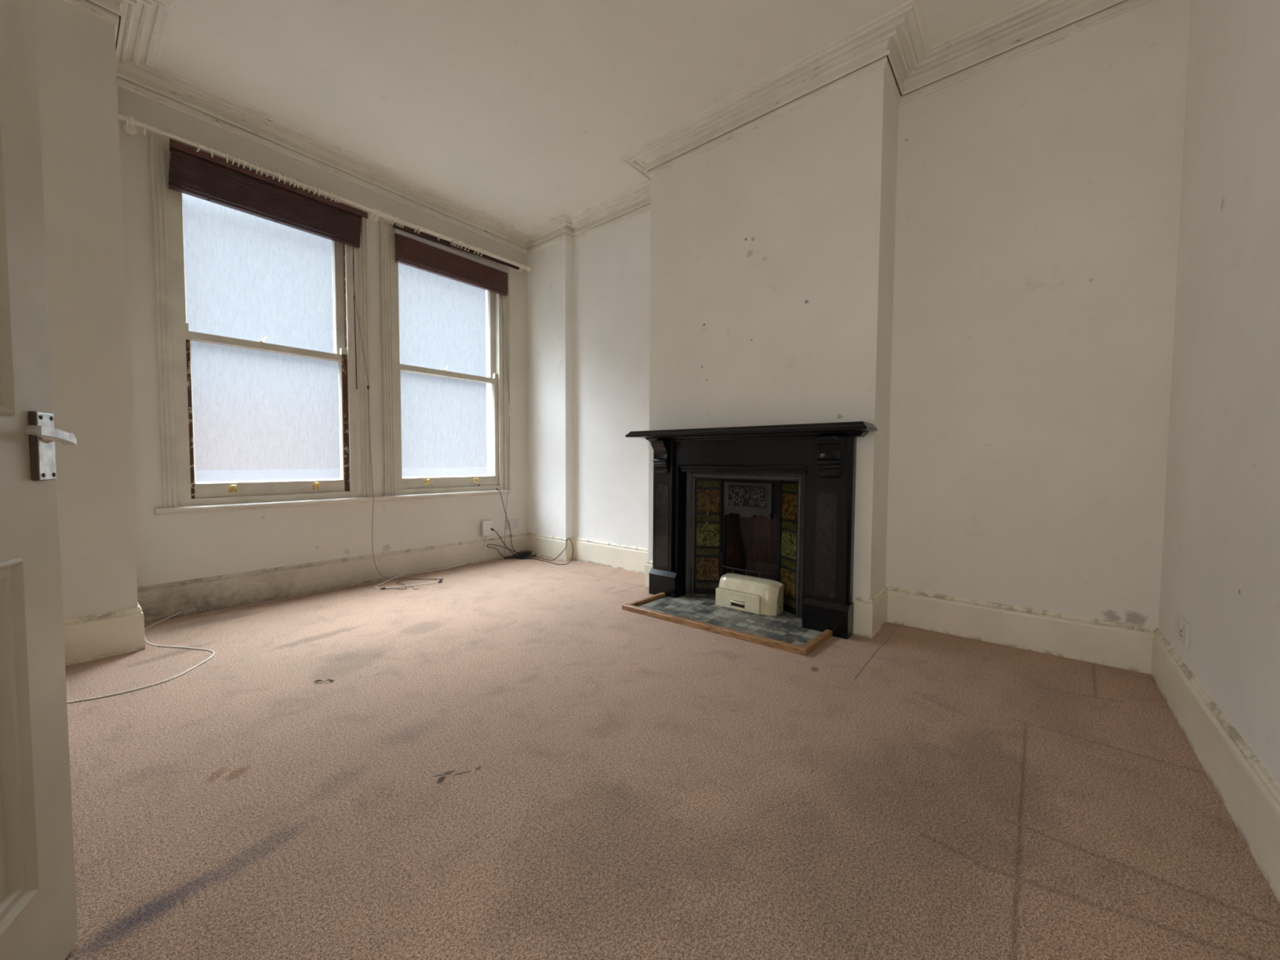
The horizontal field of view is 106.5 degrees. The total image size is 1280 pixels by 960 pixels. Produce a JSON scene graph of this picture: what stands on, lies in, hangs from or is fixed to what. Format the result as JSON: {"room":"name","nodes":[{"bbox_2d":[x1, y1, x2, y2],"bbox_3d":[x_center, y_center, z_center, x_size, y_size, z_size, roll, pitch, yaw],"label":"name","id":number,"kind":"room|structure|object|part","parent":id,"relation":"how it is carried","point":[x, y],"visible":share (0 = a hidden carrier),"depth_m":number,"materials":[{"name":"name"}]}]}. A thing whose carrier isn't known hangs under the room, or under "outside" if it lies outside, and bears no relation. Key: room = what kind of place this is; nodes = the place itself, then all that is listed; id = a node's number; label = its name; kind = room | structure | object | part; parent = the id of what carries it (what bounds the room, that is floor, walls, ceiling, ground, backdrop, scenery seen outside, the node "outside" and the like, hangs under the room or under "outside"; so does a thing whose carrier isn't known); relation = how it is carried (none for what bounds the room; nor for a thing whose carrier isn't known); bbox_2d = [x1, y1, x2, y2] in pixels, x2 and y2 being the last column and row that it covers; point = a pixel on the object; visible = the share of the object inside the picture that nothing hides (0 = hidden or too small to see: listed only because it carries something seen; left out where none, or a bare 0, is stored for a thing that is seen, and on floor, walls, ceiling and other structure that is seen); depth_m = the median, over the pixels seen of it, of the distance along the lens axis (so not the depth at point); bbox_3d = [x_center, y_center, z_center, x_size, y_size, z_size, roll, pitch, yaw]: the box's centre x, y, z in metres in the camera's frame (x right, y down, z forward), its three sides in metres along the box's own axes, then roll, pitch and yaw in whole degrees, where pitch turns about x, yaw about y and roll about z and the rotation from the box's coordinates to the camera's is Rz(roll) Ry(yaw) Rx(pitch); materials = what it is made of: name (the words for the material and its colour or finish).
{"room":"living room","nodes":[
{"label":"living room","id":0,"kind":"room"},
{"bbox_2d":[34,0,137,619],"bbox_3d":[-3.421,-0.723,1.848,0.561,3.250,1.926,2,3,39],"label":"wall pier","id":1,"kind":"object","parent":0,"point":[76,48],"visible":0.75,"depth_m":2.31,"materials":[{"name":"paint"}]},
{"bbox_2d":[62,602,145,666],"bbox_3d":[-3.004,0.770,2.416,0.580,0.222,0.646,2,3,39],"label":"baseboard","id":2,"kind":"object","parent":1,"relation":"attached to","point":[89,637],"visible":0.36,"depth_m":2.37,"materials":[{"name":"beige paint"}]},
{"bbox_2d":[117,86,528,586],"bbox_3d":[-2.662,-0.785,3.403,0.324,3.250,5.296,2,3,39],"label":"wall","id":3,"kind":"structure","parent":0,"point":[170,548],"depth_m":3.39,"materials":[{"name":"paint"}]},
{"bbox_2d":[149,134,372,507],"bbox_3d":[-2.628,-0.943,3.419,0.266,2.245,1.197,2,3,39],"label":"window","id":4,"kind":"structure","parent":3,"relation":"attached to","point":[180,488],"depth_m":3.07,"materials":[{"name":"white paint"}]},
{"bbox_3d":[-2.615,-1.443,3.375,0.038,1.058,0.925,2,3,39],"label":"sash","id":5,"kind":"part","parent":4,"relation":"part of","materials":[{"name":"white paint"}]},
{"bbox_3d":[-2.656,-0.911,3.418,0.226,2.180,1.025,2,3,39],"label":"box frame","id":6,"kind":"part","parent":4,"relation":"part of","materials":[{"name":"white wood"}]},
{"bbox_3d":[-2.583,-0.447,3.387,0.038,1.124,0.925,2,3,39],"label":"sash","id":7,"kind":"part","parent":4,"relation":"part of","materials":[{"name":"white paint"}]},
{"bbox_2d":[168,138,426,579],"bbox_3d":[-2.330,-0.612,3.485,1.513,2.896,0.267,-2,3,-40],"label":"blind","id":8,"kind":"object","parent":3,"relation":"attached to","point":[199,175],"visible":1,"depth_m":3.21,"materials":[{"name":"brown wood"}]},
{"bbox_3d":[-2.703,-1.885,2.994,0.002,0.218,0.002,2,3,39],"label":"ladder cord","id":9,"kind":"part","parent":8,"relation":"part of","materials":[{"name":"brown fabric"}]},
{"bbox_3d":[-2.502,-1.786,3.283,0.046,0.018,1.052,2,3,39],"label":"rail","id":10,"kind":"part","parent":8,"relation":"part of","materials":[{"name":"brown wood"}]},
{"bbox_3d":[-2.164,-1.250,3.700,0.005,1.080,0.118,1,3,22],"label":"lift cord","id":11,"kind":"part","parent":8,"relation":"part of","materials":[{"name":"fabric"}]},
{"bbox_3d":[-1.921,0.053,3.894,0.492,1.538,0.090,0,2,-11],"label":"lift cord","id":12,"kind":"part","parent":8,"relation":"part of","materials":[{"name":"white fabric"}]},
{"bbox_2d":[118,114,530,272],"bbox_3d":[-2.076,-2.098,3.784,0.106,0.093,2.930,2,3,39],"label":"pole","id":13,"kind":"object","parent":3,"relation":"attached to","point":[131,130],"visible":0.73,"depth_m":3.42,"materials":[{"name":"white metal"}]},
{"bbox_2d":[124,115,128,128],"bbox_3d":[-2.921,-2.033,2.717,0.063,0.072,0.009,2,3,37],"label":"curtain ring","id":14,"kind":"object","parent":13,"relation":"hanging from","point":[126,117],"visible":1,"depth_m":2.71,"materials":[{"name":"white plastic"}]},
{"bbox_2d":[143,123,146,135],"bbox_3d":[-2.879,-2.035,2.776,0.063,0.071,0.008,2,3,41],"label":"curtain ring","id":15,"kind":"object","parent":13,"relation":"hanging from","point":[144,124],"visible":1,"depth_m":2.76,"materials":[{"name":"white plastic"}]},
{"bbox_2d":[191,142,199,151],"bbox_3d":[-2.733,-2.044,2.941,0.063,0.072,0.008,1,3,15],"label":"curtain ring","id":16,"kind":"object","parent":13,"relation":"hanging from","point":[197,143],"visible":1,"depth_m":2.93,"materials":[{"name":"white plastic"}]},
{"bbox_2d":[137,532,528,622],"bbox_3d":[-2.105,0.710,3.956,0.019,0.222,2.916,2,3,39],"label":"baseboard","id":17,"kind":"structure","parent":3,"relation":"attached to","point":[159,602],"depth_m":3.51,"materials":[{"name":"beige paint"}]},
{"bbox_2d":[379,220,511,496],"bbox_3d":[-1.798,-0.982,4.432,0.266,2.245,1.223,2,3,39],"label":"window","id":18,"kind":"structure","parent":3,"relation":"attached to","point":[498,477],"depth_m":4.30,"materials":[{"name":"white paint"}]},
{"bbox_3d":[-1.739,-0.486,4.418,0.038,1.124,0.973,2,3,39],"label":"sash","id":19,"kind":"part","parent":18,"relation":"part of","materials":[{"name":"white paint"}]},
{"bbox_3d":[-1.813,-0.950,4.447,0.226,2.180,1.065,2,3,39],"label":"box frame","id":20,"kind":"part","parent":18,"relation":"part of","materials":[{"name":"white paint"}]},
{"bbox_3d":[-1.771,-1.483,4.406,0.038,1.058,0.973,2,3,39],"label":"sash","id":21,"kind":"part","parent":18,"relation":"part of","materials":[{"name":"white paint"}]},
{"bbox_2d":[393,222,519,540],"bbox_3d":[-1.621,-0.697,4.412,0.049,2.899,1.230,2,3,39],"label":"blind","id":22,"kind":"object","parent":3,"relation":"attached to","point":[411,250],"visible":0.99,"depth_m":4.24,"materials":[{"name":"brown wood"}]},
{"bbox_3d":[-1.656,-1.816,4.316,0.046,0.018,1.060,2,3,39],"label":"rail","id":23,"kind":"part","parent":22,"relation":"part of","materials":[{"name":"brown wood"}]},
{"bbox_3d":[-1.333,-1.295,4.725,0.038,1.050,0.117,2,3,39],"label":"lift cord","id":24,"kind":"part","parent":22,"relation":"part of","materials":[{"name":"white fabric"}]},
{"bbox_3d":[-1.330,-1.295,4.727,0.004,1.050,0.117,1,3,21],"label":"lift cord","id":25,"kind":"part","parent":22,"relation":"part of","materials":[{"name":"white fabric"}]},
{"bbox_3d":[-1.333,0.043,4.806,0.020,1.390,0.073,2,3,39],"label":"lift cord","id":26,"kind":"part","parent":22,"relation":"part of","materials":[{"name":"white fabric"}]},
{"bbox_2d":[480,520,491,536],"bbox_3d":[-1.500,0.469,4.664,0.045,0.146,0.100,2,3,39],"label":"wall socket","id":27,"kind":"object","parent":3,"relation":"attached to","point":[486,526],"visible":1,"depth_m":4.64,"materials":[{"name":"white plastic"}]},
{"bbox_2d":[496,488,515,551],"bbox_3d":[-1.332,0.424,4.825,0.269,0.693,0.062,-2,3,-40],"label":"cable","id":28,"kind":"object","parent":3,"relation":"hanging from","point":[496,488],"visible":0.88,"depth_m":4.83,"materials":[{"name":"black plastic"}]},
{"bbox_2d":[506,518,518,529],"bbox_3d":[-1.313,0.452,4.915,0.014,0.100,0.150,2,3,39],"label":"wall socket","id":29,"kind":"object","parent":3,"relation":"attached to","point":[513,523],"visible":0.96,"depth_m":4.91,"materials":[{"name":"white plastic"}]},
{"bbox_2d":[527,209,650,548],"bbox_3d":[-0.327,-0.824,4.620,1.834,3.250,0.453,2,3,39],"label":"wall","id":30,"kind":"structure","parent":0,"point":[588,296],"depth_m":4.57,"materials":[{"name":"white paint"}]},
{"bbox_2d":[528,532,653,588],"bbox_3d":[-0.500,0.699,4.410,1.927,0.222,0.386,2,3,39],"label":"baseboard","id":31,"kind":"structure","parent":30,"relation":"attached to","point":[628,557],"depth_m":4.59,"materials":[{"name":"beige paint"}]},
{"bbox_2d":[158,0,1029,229],"bbox_3d":[-0.771,-2.408,1.792,5.186,0.150,5.296,2,3,39],"label":"ceiling","id":32,"kind":"structure","parent":0,"point":[521,113],"depth_m":2.75,"materials":[{"name":"paint"}]},
{"bbox_2d":[64,554,1279,959],"bbox_3d":[-0.790,0.974,1.936,5.186,0.120,5.296,2,3,39],"label":"floor","id":33,"kind":"structure","parent":0,"point":[500,758],"depth_m":1.42,"materials":[{"name":"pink carpet"}]},
{"bbox_2d":[66,611,214,703],"bbox_3d":[-2.481,0.865,2.491,0.596,0.034,1.197,0,3,-17],"label":"cable","id":34,"kind":"object","parent":33,"relation":"on","point":[146,641],"visible":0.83,"depth_m":2.23,"materials":[{"name":"white plastic"}]},
{"bbox_2d":[314,679,333,682],"bbox_3d":[-1.409,0.896,2.131,0.078,0.012,0.013,0,2,-7],"label":"debris","id":35,"kind":"object","parent":33,"relation":"on","point":[317,680],"visible":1,"depth_m":2.13,"materials":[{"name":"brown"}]},
{"bbox_2d":[380,578,442,589],"bbox_3d":[-1.785,0.822,3.789,0.388,0.013,0.314,0,2,-2],"label":"cable","id":36,"kind":"object","parent":33,"relation":"on","point":[439,581],"visible":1,"depth_m":3.83,"materials":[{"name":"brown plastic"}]},
{"bbox_2d":[374,535,488,588],"bbox_3d":[-1.757,0.689,4.168,0.400,0.253,1.125,1,3,13],"label":"cable","id":37,"kind":"object","parent":33,"relation":"on","point":[487,535],"visible":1,"depth_m":4.04,"materials":[{"name":"black plastic"}]},
{"bbox_2d":[486,537,573,564],"bbox_3d":[-1.040,0.677,4.751,0.856,0.234,0.355,1,2,11],"label":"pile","id":38,"kind":"object","parent":33,"relation":"on","point":[525,554],"visible":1,"depth_m":4.77,"materials":[{"name":"black"}]},
{"bbox_2d":[490,528,515,554],"bbox_3d":[-1.346,0.620,4.792,0.321,0.306,0.032,-2,3,-42],"label":"cable","id":39,"kind":"object","parent":38,"relation":"on","point":[492,529],"visible":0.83,"depth_m":4.78,"materials":[{"name":"black plastic"}]},
{"bbox_2d":[622,592,832,656],"bbox_3d":[0.488,0.861,2.953,1.237,0.034,0.410,2,3,39],"label":"hearth fender","id":40,"kind":"object","parent":33,"relation":"on","point":[822,637],"visible":0.98,"depth_m":2.72,"materials":[{"name":"brown wood"}]},
{"bbox_2d":[635,593,822,646],"bbox_3d":[0.591,0.867,3.078,1.146,0.012,0.646,2,3,39],"label":"tiled hearth","id":41,"kind":"object","parent":33,"relation":"on","point":[785,627],"visible":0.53,"depth_m":2.99,"materials":[{"name":"tile"}]},
{"bbox_2d":[715,573,783,615],"bbox_3d":[0.722,0.758,3.182,0.414,0.198,0.179,2,3,39],"label":"heater","id":42,"kind":"object","parent":41,"relation":"on","point":[751,594],"visible":1,"depth_m":3.12,"materials":[{"name":"beige metal"}]},
{"bbox_3d":[0.644,0.808,3.150,0.115,0.018,0.027,2,3,39],"label":"handle","id":43,"kind":"part","parent":42,"relation":"part of","materials":[{"name":"metal"}]},
{"bbox_2d":[681,471,807,620],"bbox_3d":[0.791,0.387,3.373,0.958,0.949,0.393,2,3,39],"label":"fireplace insert","id":44,"kind":"object","parent":33,"relation":"on","point":[756,526],"visible":0.85,"depth_m":3.46,"materials":[{"name":"grey metal"}]},
{"bbox_3d":[0.498,0.414,3.512,0.195,0.878,0.020,1,2,6],"label":"cheek panel","id":45,"kind":"part","parent":44,"relation":"part of","materials":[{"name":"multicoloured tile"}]},
{"bbox_3d":[0.774,0.423,3.357,0.458,0.878,0.020,2,3,39],"label":"plate","id":46,"kind":"part","parent":44,"relation":"part of","materials":[{"name":"black metal"}]},
{"bbox_3d":[0.981,0.434,3.117,0.020,0.878,0.195,0,3,-17],"label":"cheek panel","id":47,"kind":"part","parent":44,"relation":"part of","materials":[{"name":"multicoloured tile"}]},
{"bbox_2d":[648,68,898,617],"bbox_3d":[0.919,-0.767,3.431,1.602,3.250,0.717,2,3,39],"label":"wall","id":48,"kind":"structure","parent":0,"point":[772,246],"depth_m":2.94,"materials":[{"name":"paint"}]},
{"bbox_2d":[62,0,1155,254],"bbox_3d":[-0.479,-2.284,2.172,4.606,0.128,3.646,2,3,39],"label":"trim","id":49,"kind":"structure","parent":48,"relation":"attached to","point":[896,42],"depth_m":2.82,"materials":[{"name":"paint"}]},
{"bbox_2d":[625,421,877,639],"bbox_3d":[0.603,0.267,3.118,1.661,1.208,0.228,2,3,39],"label":"fireplace surround","id":50,"kind":"object","parent":48,"relation":"attached to","point":[826,452],"visible":1,"depth_m":2.86,"materials":[{"name":"black paint"}]},
{"bbox_3d":[0.163,0.336,3.508,0.114,0.612,0.004,2,3,39],"label":"marble panel","id":51,"kind":"part","parent":50,"relation":"part of","materials":[{"name":"brown stone"}]},
{"bbox_3d":[0.648,-0.086,3.165,0.936,0.034,0.054,2,3,39],"label":"frieze moulding","id":52,"kind":"part","parent":50,"relation":"part of","materials":[{"name":"black paint"}]},
{"bbox_2d":[625,421,877,438],"bbox_3d":[0.607,-0.315,3.093,1.661,0.043,0.228,2,3,39],"label":"shelf","id":53,"kind":"object","parent":50,"relation":"attached to","point":[864,428],"depth_m":2.89,"materials":[{"name":"black paint"}]},
{"bbox_3d":[0.662,-0.280,3.127,1.524,0.030,0.107,2,3,39],"label":"bed mould","id":54,"kind":"part","parent":50,"relation":"part of","materials":[{"name":"black paint"}]},
{"bbox_3d":[1.074,0.373,2.762,0.120,0.612,0.004,2,3,39],"label":"marble panel","id":55,"kind":"part","parent":50,"relation":"part of","materials":[{"name":"brown stone"}]},
{"bbox_2d":[885,0,1191,627],"bbox_3d":[2.223,-0.724,2.601,1.470,3.250,0.350,2,3,39],"label":"wall","id":56,"kind":"structure","parent":0,"point":[1038,192],"depth_m":2.48,"materials":[{"name":"paint"}]},
{"bbox_2d":[853,585,1156,674],"bbox_3d":[1.835,0.793,2.502,1.251,0.222,0.386,2,3,39],"label":"baseboard","id":57,"kind":"structure","parent":56,"relation":"attached to","point":[1122,645],"depth_m":2.58,"materials":[{"name":"beige paint"}]},
{"bbox_2d":[1158,0,1279,786],"bbox_3d":[0.999,-0.628,0.183,0.300,3.250,4.946,2,3,39],"label":"wall","id":58,"kind":"structure","parent":0,"point":[1220,571],"depth_m":1.55,"materials":[{"name":"paint"}]},
{"bbox_2d":[1176,614,1190,648],"bbox_3d":[2.132,0.594,1.878,0.014,0.095,0.150,2,3,39],"label":"wall socket","id":59,"kind":"object","parent":58,"relation":"attached to","point":[1183,631],"visible":1,"depth_m":1.85,"materials":[{"name":"white plastic"}]},
{"bbox_2d":[1151,627,1279,903],"bbox_3d":[1.279,0.861,0.852,0.019,0.222,3.646,2,3,39],"label":"baseboard","id":60,"kind":"structure","parent":58,"relation":"attached to","point":[1251,795],"depth_m":1.40,"materials":[{"name":"beige paint"}]},
{"bbox_3d":[-1.463,-0.659,0.605,4.045,3.250,0.120,2,3,39],"label":"wall","id":61,"kind":"structure","parent":0,"visible":0},
{"bbox_2d":[0,0,78,959],"bbox_3d":[-0.963,-0.085,0.580,0.092,2.090,0.800,-1,3,-27],"label":"door","id":62,"kind":"structure","parent":61,"relation":"in","point":[38,905],"depth_m":0.86,"materials":[{"name":"beige paint"}]},
{"bbox_3d":[-1.065,0.448,0.741,0.016,0.622,0.245,-1,3,-27],"label":"panel","id":63,"kind":"part","parent":62,"relation":"part of","materials":[{"name":"beige paint"}]},
{"bbox_3d":[-1.043,-0.564,0.707,0.021,0.915,0.237,-1,3,-27],"label":"panel moulding","id":64,"kind":"part","parent":62,"relation":"part of","materials":[{"name":"beige paint"}]},
{"bbox_3d":[-1.048,0.448,0.750,0.021,0.614,0.237,-1,3,-27],"label":"panel moulding","id":65,"kind":"part","parent":62,"relation":"part of","materials":[{"name":"beige paint"}]},
{"bbox_3d":[-1.120,-0.063,0.895,0.010,0.127,0.049,-1,3,-27],"label":"handle plate","id":66,"kind":"part","parent":62,"relation":"part of","materials":[{"name":"silver metal"}]},
{"bbox_3d":[-1.115,-0.063,0.897,0.002,0.124,0.047,-1,3,-27],"label":"plate","id":67,"kind":"part","parent":62,"relation":"part of","materials":[{"name":"silver metal"}]},
{"bbox_3d":[-1.078,-0.081,0.867,0.038,0.031,0.110,-1,3,-27],"label":"lever","id":68,"kind":"part","parent":62,"relation":"part of","materials":[{"name":"silver metal"}]}
]}

